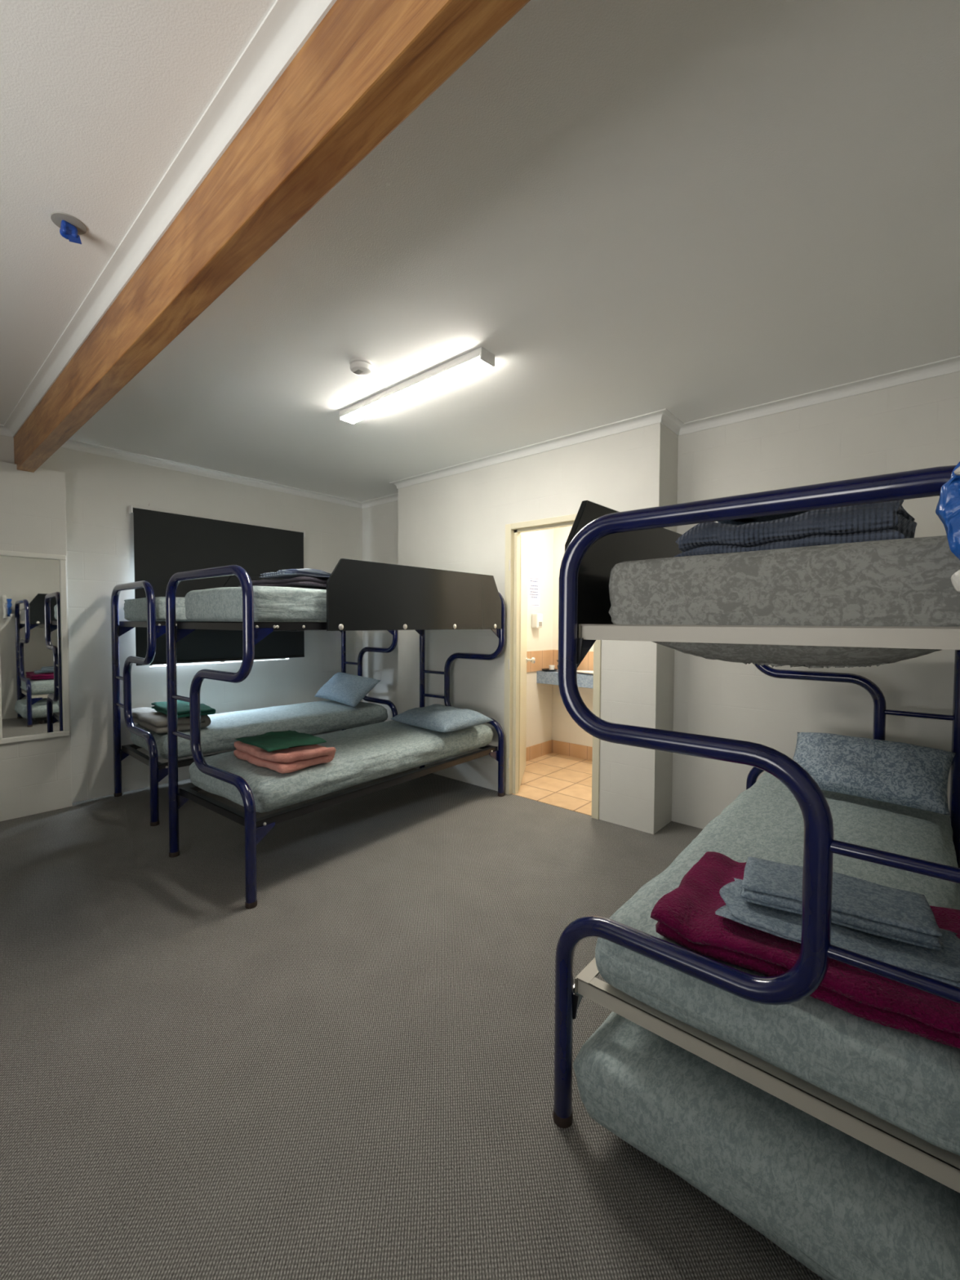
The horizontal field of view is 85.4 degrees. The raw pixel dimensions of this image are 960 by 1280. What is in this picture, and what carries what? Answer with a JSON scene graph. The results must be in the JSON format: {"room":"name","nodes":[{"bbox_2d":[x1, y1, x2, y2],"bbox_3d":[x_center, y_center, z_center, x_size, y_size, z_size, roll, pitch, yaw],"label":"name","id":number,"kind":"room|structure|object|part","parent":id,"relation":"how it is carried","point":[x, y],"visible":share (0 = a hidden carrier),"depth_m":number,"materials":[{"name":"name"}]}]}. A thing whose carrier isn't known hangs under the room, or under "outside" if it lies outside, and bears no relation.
{"room":"dormitory","nodes":[
{"label":"dormitory","id":0,"kind":"room"},
{"bbox_2d":[0,461,71,821],"bbox_3d":[-3.196,0.016,3.488,0.094,2.385,0.685,2,3,41],"label":"wall pier","id":1,"kind":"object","parent":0,"point":[36,775],"visible":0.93,"depth_m":3.57,"materials":[{"name":"paint"}]},
{"bbox_2d":[0,550,70,744],"bbox_3d":[-3.058,0.046,3.551,0.027,1.278,0.390,2,3,41],"label":"wall mirror","id":2,"kind":"object","parent":1,"relation":"attached to","point":[34,694],"visible":1,"depth_m":3.56,"materials":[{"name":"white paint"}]},
{"bbox_2d":[0,435,362,802],"bbox_3d":[-3.130,-0.119,3.744,0.150,2.637,5.664,2,3,41],"label":"wall","id":3,"kind":"structure","parent":0,"point":[100,491],"depth_m":4.10,"materials":[{"name":"paint"}]},
{"bbox_2d":[128,505,305,666],"bbox_3d":[-2.230,-0.436,4.607,0.066,1.242,1.476,2,3,41],"label":"roller blind","id":4,"kind":"object","parent":3,"relation":"attached to","point":[166,544],"visible":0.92,"depth_m":4.45,"materials":[{"name":"grey fabric"}]},
{"bbox_2d":[150,657,284,666],"bbox_3d":[-2.330,-0.364,4.682,0.040,1.128,1.200,2,3,41],"label":"window","id":5,"kind":"structure","parent":3,"relation":"in","point":[281,658],"depth_m":4.64,"materials":[{"name":"white plastic"}]},
{"bbox_2d":[362,500,398,721],"bbox_3d":[-0.952,-0.168,5.524,1.111,2.637,0.120,2,3,41],"label":"wall","id":6,"kind":"structure","parent":0,"point":[380,522],"depth_m":5.52,"materials":[{"name":"paint"}]},
{"bbox_2d":[0,752,824,1279],"bbox_3d":[-0.879,1.281,2.503,5.249,0.064,6.675,2,3,41],"label":"floor","id":7,"kind":"structure","parent":0,"point":[347,1073],"depth_m":1.63,"materials":[{"name":"carpet"}]},
{"bbox_2d":[111,575,398,826],"bbox_3d":[-1.782,0.340,4.429,0.909,1.688,2.065,2,3,42],"label":"bunk bed","id":8,"kind":"object","parent":7,"relation":"on","point":[158,771],"visible":0.41,"depth_m":3.76,"materials":[{"name":"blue metal"}]},
{"bbox_3d":[-2.076,0.808,4.705,0.038,0.040,1.964,2,3,42],"label":"rail","id":9,"kind":"part","parent":8,"relation":"part of","materials":[{"name":"black metal"}]},
{"bbox_3d":[-2.421,-0.112,3.698,0.800,0.040,0.035,2,3,42],"label":"rail","id":10,"kind":"part","parent":8,"relation":"part of","materials":[{"name":"black metal"}]},
{"bbox_3d":[-2.454,0.395,3.681,0.901,1.597,0.049,2,3,42],"label":"frame","id":11,"kind":"part","parent":8,"relation":"part of","materials":[{"name":"blue metal"}]},
{"bbox_3d":[-2.425,0.839,3.730,0.800,0.040,0.035,2,3,42],"label":"rail","id":12,"kind":"part","parent":8,"relation":"part of","materials":[{"name":"black metal"}]},
{"bbox_2d":[123,596,190,621],"bbox_3d":[-1.788,-0.243,4.408,0.784,0.179,1.940,2,3,42],"label":"mattress","id":13,"kind":"object","parent":8,"relation":"on","point":[135,610],"visible":0.11,"depth_m":3.58,"materials":[{"name":"grey fabric"}]},
{"bbox_3d":[-1.491,-0.123,4.156,0.038,0.040,1.964,2,3,42],"label":"rail","id":14,"kind":"part","parent":8,"relation":"part of","materials":[{"name":"black metal"}]},
{"bbox_3d":[-1.496,0.828,4.188,0.038,0.040,1.964,2,3,42],"label":"rail","id":15,"kind":"part","parent":8,"relation":"part of","materials":[{"name":"black metal"}]},
{"bbox_2d":[129,700,387,759],"bbox_3d":[-1.778,0.707,4.459,0.812,0.180,1.930,2,3,42],"label":"mattress","id":16,"kind":"object","parent":8,"relation":"on","point":[315,717],"visible":0.78,"depth_m":4.24,"materials":[{"name":"grey fabric"}]},
{"bbox_2d":[131,706,211,733],"bbox_3d":[-2.352,0.578,3.923,0.773,0.102,0.379,2,3,43],"label":"blanket","id":17,"kind":"object","parent":16,"relation":"on","point":[148,718],"visible":0.45,"depth_m":3.70,"materials":[{"name":"grey fabric"}]},
{"bbox_2d":[151,700,215,718],"bbox_3d":[-2.199,0.500,3.852,0.604,0.055,0.277,2,3,44],"label":"towel","id":18,"kind":"object","parent":17,"relation":"on","point":[183,707],"visible":0.56,"depth_m":3.74,"materials":[{"name":"green fabric"}]},
{"bbox_2d":[314,671,381,707],"bbox_3d":[-1.267,0.457,4.928,0.729,0.258,0.281,2,3,44],"label":"pillow","id":19,"kind":"object","parent":16,"relation":"on","point":[348,689],"visible":1,"depth_m":4.79,"materials":[{"name":"blue fabric"}]},
{"bbox_3d":[-1.113,0.351,5.182,0.901,1.597,0.049,2,3,42],"label":"frame","id":20,"kind":"part","parent":8,"relation":"part of","materials":[{"name":"blue metal"}]},
{"bbox_2d":[165,558,505,909],"bbox_3d":[-0.787,0.376,3.477,0.909,1.688,2.066,2,2,38],"label":"bunk bed","id":21,"kind":"object","parent":7,"relation":"on","point":[362,595],"visible":0.8,"depth_m":2.94,"materials":[{"name":"blue metal"}]},
{"bbox_3d":[-1.097,0.845,3.734,0.038,0.040,1.964,2,2,38],"label":"rail","id":22,"kind":"part","parent":21,"relation":"part of","materials":[{"name":"black metal"}]},
{"bbox_3d":[-1.379,-0.074,2.707,0.800,0.040,0.035,2,2,38],"label":"rail","id":23,"kind":"part","parent":21,"relation":"part of","materials":[{"name":"black metal"}]},
{"bbox_3d":[-1.409,0.433,2.688,0.901,1.597,0.049,2,2,38],"label":"frame","id":24,"kind":"part","parent":21,"relation":"part of","materials":[{"name":"blue metal"}]},
{"bbox_3d":[-1.383,0.877,2.739,0.800,0.040,0.035,2,2,38],"label":"rail","id":25,"kind":"part","parent":21,"relation":"part of","materials":[{"name":"black metal"}]},
{"bbox_2d":[184,586,326,622],"bbox_3d":[-0.792,-0.212,3.455,0.802,0.189,1.920,2,2,38],"label":"mattress","id":26,"kind":"object","parent":21,"relation":"on","point":[271,603],"visible":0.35,"depth_m":2.65,"materials":[{"name":"grey fabric"}]},
{"bbox_2d":[238,576,327,589],"bbox_3d":[-1.024,-0.326,3.086,0.544,0.049,0.540,2,2,33],"label":"blanket","id":27,"kind":"object","parent":26,"relation":"on","point":[305,582],"visible":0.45,"depth_m":2.83,"materials":[{"name":"grey fabric"}]},
{"bbox_2d":[259,568,330,580],"bbox_3d":[-0.954,-0.372,3.011,0.512,0.036,0.420,-2,3,-43],"label":"sheet","id":28,"kind":"object","parent":27,"relation":"on","point":[288,573],"visible":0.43,"depth_m":2.83,"materials":[{"name":"grey fabric"}]},
{"bbox_3d":[-0.480,-0.087,3.223,0.038,0.040,1.964,2,2,38],"label":"rail","id":29,"kind":"part","parent":21,"relation":"part of","materials":[{"name":"black metal"}]},
{"bbox_2d":[188,720,493,813],"bbox_3d":[-0.784,0.743,3.503,0.838,0.181,1.955,2,2,38],"label":"mattress","id":30,"kind":"object","parent":21,"relation":"on","point":[367,753],"visible":0.82,"depth_m":3.05,"materials":[{"name":"grey fabric"}]},
{"bbox_2d":[233,741,336,773],"bbox_3d":[-1.112,0.616,2.926,0.590,0.108,0.359,2,3,42],"label":"towel","id":31,"kind":"object","parent":30,"relation":"on","point":[289,760],"visible":0.76,"depth_m":2.77,"materials":[{"name":"fabric"}]},
{"bbox_2d":[235,729,326,751],"bbox_3d":[-1.116,0.554,2.920,0.452,0.016,0.344,2,3,44],"label":"towel","id":32,"kind":"object","parent":31,"relation":"on","point":[270,741],"visible":1,"depth_m":2.87,"materials":[{"name":"green fabric"}]},
{"bbox_2d":[391,703,493,732],"bbox_3d":[-0.293,0.572,3.895,0.460,0.144,0.653,-2,3,-44],"label":"pillow","id":33,"kind":"object","parent":30,"relation":"on","point":[438,717],"visible":1,"depth_m":3.74,"materials":[{"name":"fabric"}]},
{"bbox_3d":[-0.485,0.864,3.255,0.038,0.040,1.964,2,2,38],"label":"rail","id":34,"kind":"part","parent":21,"relation":"part of","materials":[{"name":"black metal"}]},
{"bbox_3d":[-0.168,0.386,4.271,0.901,1.597,0.049,2,2,38],"label":"frame","id":35,"kind":"part","parent":21,"relation":"part of","materials":[{"name":"blue metal"}]},
{"bbox_3d":[-0.198,0.833,4.250,0.800,0.040,0.035,2,2,38],"label":"rail","id":36,"kind":"part","parent":21,"relation":"part of","materials":[{"name":"black metal"}]},
{"bbox_2d":[552,465,959,1192],"bbox_3d":[1.201,0.440,1.873,0.909,1.688,2.065,2,3,40],"label":"bunk bed","id":37,"kind":"object","parent":7,"relation":"on","point":[600,538],"visible":0.66,"depth_m":1.13,"materials":[{"name":"blue metal"}]},
{"bbox_3d":[0.903,0.908,2.139,0.038,0.040,1.964,2,3,40],"label":"rail","id":38,"kind":"part","parent":37,"relation":"part of","materials":[{"name":"beige metal"}]},
{"bbox_3d":[0.908,-0.043,2.107,0.038,0.040,1.964,2,3,40],"label":"rail","id":39,"kind":"part","parent":37,"relation":"part of","materials":[{"name":"beige metal"}]},
{"bbox_3d":[0.580,0.940,1.154,0.800,0.040,0.035,2,3,40],"label":"rail","id":40,"kind":"part","parent":37,"relation":"part of","materials":[{"name":"beige metal"}]},
{"bbox_3d":[0.585,-0.012,1.123,0.800,0.040,0.035,2,3,40],"label":"rail","id":41,"kind":"part","parent":37,"relation":"part of","materials":[{"name":"beige metal"}]},
{"bbox_2d":[595,772,959,1155],"bbox_3d":[1.208,0.807,1.868,0.790,0.181,2.004,2,3,40],"label":"mattress","id":42,"kind":"object","parent":37,"relation":"on","point":[910,1082],"visible":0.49,"depth_m":1.20,"materials":[{"name":"grey fabric"}]},
{"bbox_2d":[650,851,959,1048],"bbox_3d":[0.850,0.696,1.270,0.729,0.072,0.525,2,2,39],"label":"folded blanket","id":43,"kind":"object","parent":42,"relation":"on","point":[686,915],"visible":0.38,"depth_m":1.16,"materials":[{"name":"red fabric"}]},
{"bbox_2d":[715,878,959,987],"bbox_3d":[0.818,0.655,1.200,0.490,0.017,0.230,2,2,34],"label":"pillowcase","id":44,"kind":"object","parent":43,"relation":"on","point":[943,965],"visible":0.38,"depth_m":1.13,"materials":[{"name":"grey fabric"}]},
{"bbox_2d":[739,856,943,950],"bbox_3d":[0.848,0.618,1.255,0.378,0.042,0.214,1,2,32],"label":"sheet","id":45,"kind":"object","parent":44,"relation":"on","point":[908,917],"visible":0.83,"depth_m":1.21,"materials":[{"name":"grey fabric"}]},
{"bbox_2d":[781,732,955,816],"bbox_3d":[1.703,0.560,2.309,0.586,0.230,0.267,2,3,45],"label":"pillow","id":46,"kind":"object","parent":42,"relation":"on","point":[899,773],"visible":0.93,"depth_m":2.22,"materials":[{"name":"grey fabric"}]},
{"bbox_2d":[608,535,959,668],"bbox_3d":[1.213,-0.090,1.830,0.753,0.274,1.956,2,3,40],"label":"mattress","id":47,"kind":"object","parent":37,"relation":"on","point":[898,582],"visible":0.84,"depth_m":1.06,"materials":[{"name":"grey fabric"}]},
{"bbox_2d":[673,499,916,557],"bbox_3d":[0.770,-0.267,1.315,0.518,0.109,0.311,2,2,38],"label":"blanket","id":48,"kind":"object","parent":47,"relation":"on","point":[883,521],"visible":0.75,"depth_m":1.18,"materials":[{"name":"blue fabric"}]},
{"bbox_2d":[717,510,811,524],"bbox_3d":[0.756,-0.326,1.319,0.180,0.023,0.326,-2,3,-44],"label":"sheet","id":49,"kind":"object","parent":48,"relation":"on","point":[770,517],"visible":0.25,"depth_m":1.37,"materials":[{"name":"black fabric"}]},
{"bbox_3d":[1.852,0.450,2.641,0.901,1.597,0.049,2,3,40],"label":"frame","id":50,"kind":"part","parent":37,"relation":"part of","materials":[{"name":"blue metal"}]},
{"bbox_2d":[935,462,959,592],"bbox_3d":[0.788,-0.201,0.759,0.187,0.318,0.098,2,3,41],"label":"plastic bag","id":51,"kind":"object","parent":37,"relation":"hanging from","point":[948,508],"visible":1,"depth_m":0.80,"materials":[{"name":"blue plastic"}]},
{"bbox_3d":[1.188,1.244,1.880,0.660,0.078,1.830,2,3,40],"label":"bed","id":52,"kind":"object","parent":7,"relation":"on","visible":0},
{"bbox_2d":[573,1011,959,1279],"bbox_3d":[1.147,1.105,1.811,0.800,0.197,1.958,2,3,40],"label":"mattress","id":53,"kind":"object","parent":52,"relation":"on","point":[842,1207],"visible":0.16,"depth_m":1.06,"materials":[{"name":"grey fabric"}]},
{"bbox_2d":[0,0,959,502],"bbox_3d":[-1.187,-1.422,2.042,5.249,0.100,5.694,2,3,41],"label":"ceiling","id":54,"kind":"structure","parent":0,"point":[694,210],"depth_m":1.70,"materials":[{"name":"white paint"}]},
{"bbox_2d":[50,212,87,244],"bbox_3d":[-1.342,-1.328,1.700,0.094,0.064,0.094,2,3,41],"label":"sprinkler head","id":55,"kind":"object","parent":54,"relation":"attached to","point":[70,226],"visible":1,"depth_m":1.69},
{"bbox_2d":[0,0,337,437],"bbox_3d":[-2.126,-1.313,0.962,4.949,0.055,2.527,2,3,41],"label":"trim","id":56,"kind":"structure","parent":54,"relation":"attached to","point":[288,24],"depth_m":1.44,"materials":[{"name":"white paint"}]},
{"bbox_2d":[13,0,530,472],"bbox_3d":[-1.270,-1.224,1.953,4.945,0.288,0.088,2,3,41],"label":"ceiling beam","id":57,"kind":"structure","parent":54,"relation":"attached to","point":[367,65],"depth_m":1.23,"materials":[{"name":"brown wood"}]},
{"bbox_2d":[349,357,372,376],"bbox_3d":[-0.595,-1.362,2.607,0.112,0.051,0.112,2,3,41],"label":"smoke detector","id":58,"kind":"object","parent":54,"relation":"attached to","point":[362,366],"visible":1,"depth_m":2.57,"materials":[{"name":"white plastic"}]},
{"bbox_2d":[339,346,494,424],"bbox_3d":[-0.397,-1.367,2.862,1.155,0.054,0.102,2,3,41],"label":"ceiling light","id":59,"kind":"object","parent":54,"relation":"attached to","point":[479,359],"visible":1,"depth_m":2.75,"materials":[{"name":"white plastic"}]},
{"bbox_2d":[520,528,553,747],"bbox_3d":[0.339,-0.049,4.945,0.100,2.450,1.332,2,3,41],"label":"wall","id":60,"kind":"structure","parent":0,"point":[540,544],"depth_m":5.17,"materials":[{"name":"beige paint"}]},
{"bbox_2d":[528,577,539,606],"bbox_3d":[0.525,-0.467,5.064,0.003,0.280,0.190,2,3,41],"label":"notice","id":61,"kind":"object","parent":60,"relation":"attached to","point":[533,583],"visible":1,"depth_m":5.06,"materials":[{"name":"white paper"}]},
{"bbox_2d":[531,613,542,627],"bbox_3d":[0.560,-0.186,5.055,0.080,0.140,0.100,2,3,41],"label":"soap dispenser","id":62,"kind":"object","parent":60,"relation":"attached to","point":[536,619],"visible":1,"depth_m":5.02,"materials":[{"name":"white plastic"}]},
{"bbox_2d":[526,649,552,672],"bbox_3d":[0.559,0.206,5.122,0.011,0.199,0.562,2,3,41],"label":"tile backsplash","id":63,"kind":"structure","parent":60,"relation":"attached to","point":[544,659],"depth_m":5.15,"materials":[{"name":"orange tile"}]},
{"bbox_2d":[398,422,678,834],"bbox_3d":[0.308,-0.118,4.234,2.485,2.637,0.421,2,3,41],"label":"wall","id":64,"kind":"structure","parent":0,"point":[455,522],"depth_m":3.81,"materials":[{"name":"paint"}]},
{"bbox_2d":[60,355,959,508],"bbox_3d":[-0.331,-1.373,3.033,4.949,0.055,2.779,2,3,41],"label":"trim","id":65,"kind":"structure","parent":64,"relation":"attached to","point":[951,365],"depth_m":3.44,"materials":[{"name":"white paint"}]},
{"bbox_2d":[503,513,601,819],"bbox_3d":[0.447,0.156,4.107,0.522,2.098,1.358,0,2,-19],"label":"door frame","id":66,"kind":"structure","parent":64,"relation":"in","point":[516,660],"depth_m":4.03,"materials":[{"name":"beige paint"}]},
{"bbox_3d":[0.462,0.184,4.737,0.080,0.060,0.060,1,2,9],"label":"knob","id":67,"kind":"part","parent":66,"relation":"part of","materials":[{"name":"silver metal"}]},
{"bbox_2d":[551,525,593,746],"bbox_3d":[1.359,-0.041,4.877,1.530,2.450,0.100,2,3,41],"label":"wall","id":68,"kind":"structure","parent":0,"point":[564,728],"depth_m":5.28,"materials":[{"name":"beige paint"}]},
{"bbox_2d":[525,739,592,761],"bbox_3d":[0.923,1.128,4.420,1.530,0.131,1.212,2,3,41],"label":"baseboard","id":69,"kind":"structure","parent":68,"relation":"attached to","point":[580,751],"depth_m":5.20,"materials":[{"name":"tile"}]},
{"bbox_2d":[536,669,593,688],"bbox_3d":[1.230,0.383,4.745,1.530,0.120,0.284,2,3,41],"label":"countertop","id":70,"kind":"structure","parent":68,"relation":"attached to","point":[586,681],"depth_m":4.99,"materials":[{"name":"stone"}]},
{"bbox_2d":[541,668,557,671],"bbox_3d":[0.684,0.296,5.127,0.160,0.020,0.160,2,3,41],"label":"dish","id":71,"kind":"object","parent":70,"relation":"on","point":[543,669],"visible":0.91,"depth_m":5.07,"materials":[{"name":"black"}]},
{"bbox_2d":[548,665,554,669],"bbox_3d":[0.704,0.273,5.103,0.056,0.050,0.056,2,3,41],"label":"cup","id":72,"kind":"object","parent":71,"relation":"in","point":[551,667],"visible":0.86,"depth_m":5.08,"materials":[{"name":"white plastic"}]},
{"bbox_2d":[577,670,593,675],"bbox_3d":[1.091,0.308,4.818,0.518,0.021,0.234,2,3,41],"label":"basin","id":73,"kind":"object","parent":70,"relation":"in","point":[584,672],"visible":0.37,"depth_m":4.91,"materials":[{"name":"white ceramic"}]},
{"bbox_2d":[552,649,593,671],"bbox_3d":[1.321,0.219,4.843,1.529,0.199,0.012,2,3,41],"label":"tile backsplash","id":74,"kind":"structure","parent":68,"relation":"attached to","point":[587,664],"depth_m":5.09,"materials":[{"name":"orange tile"}]},
{"bbox_2d":[671,371,959,829],"bbox_3d":[1.970,-0.069,2.994,1.653,2.637,0.120,2,3,41],"label":"wall","id":75,"kind":"structure","parent":0,"point":[914,425],"depth_m":2.98,"materials":[{"name":"paint"}]}
]}

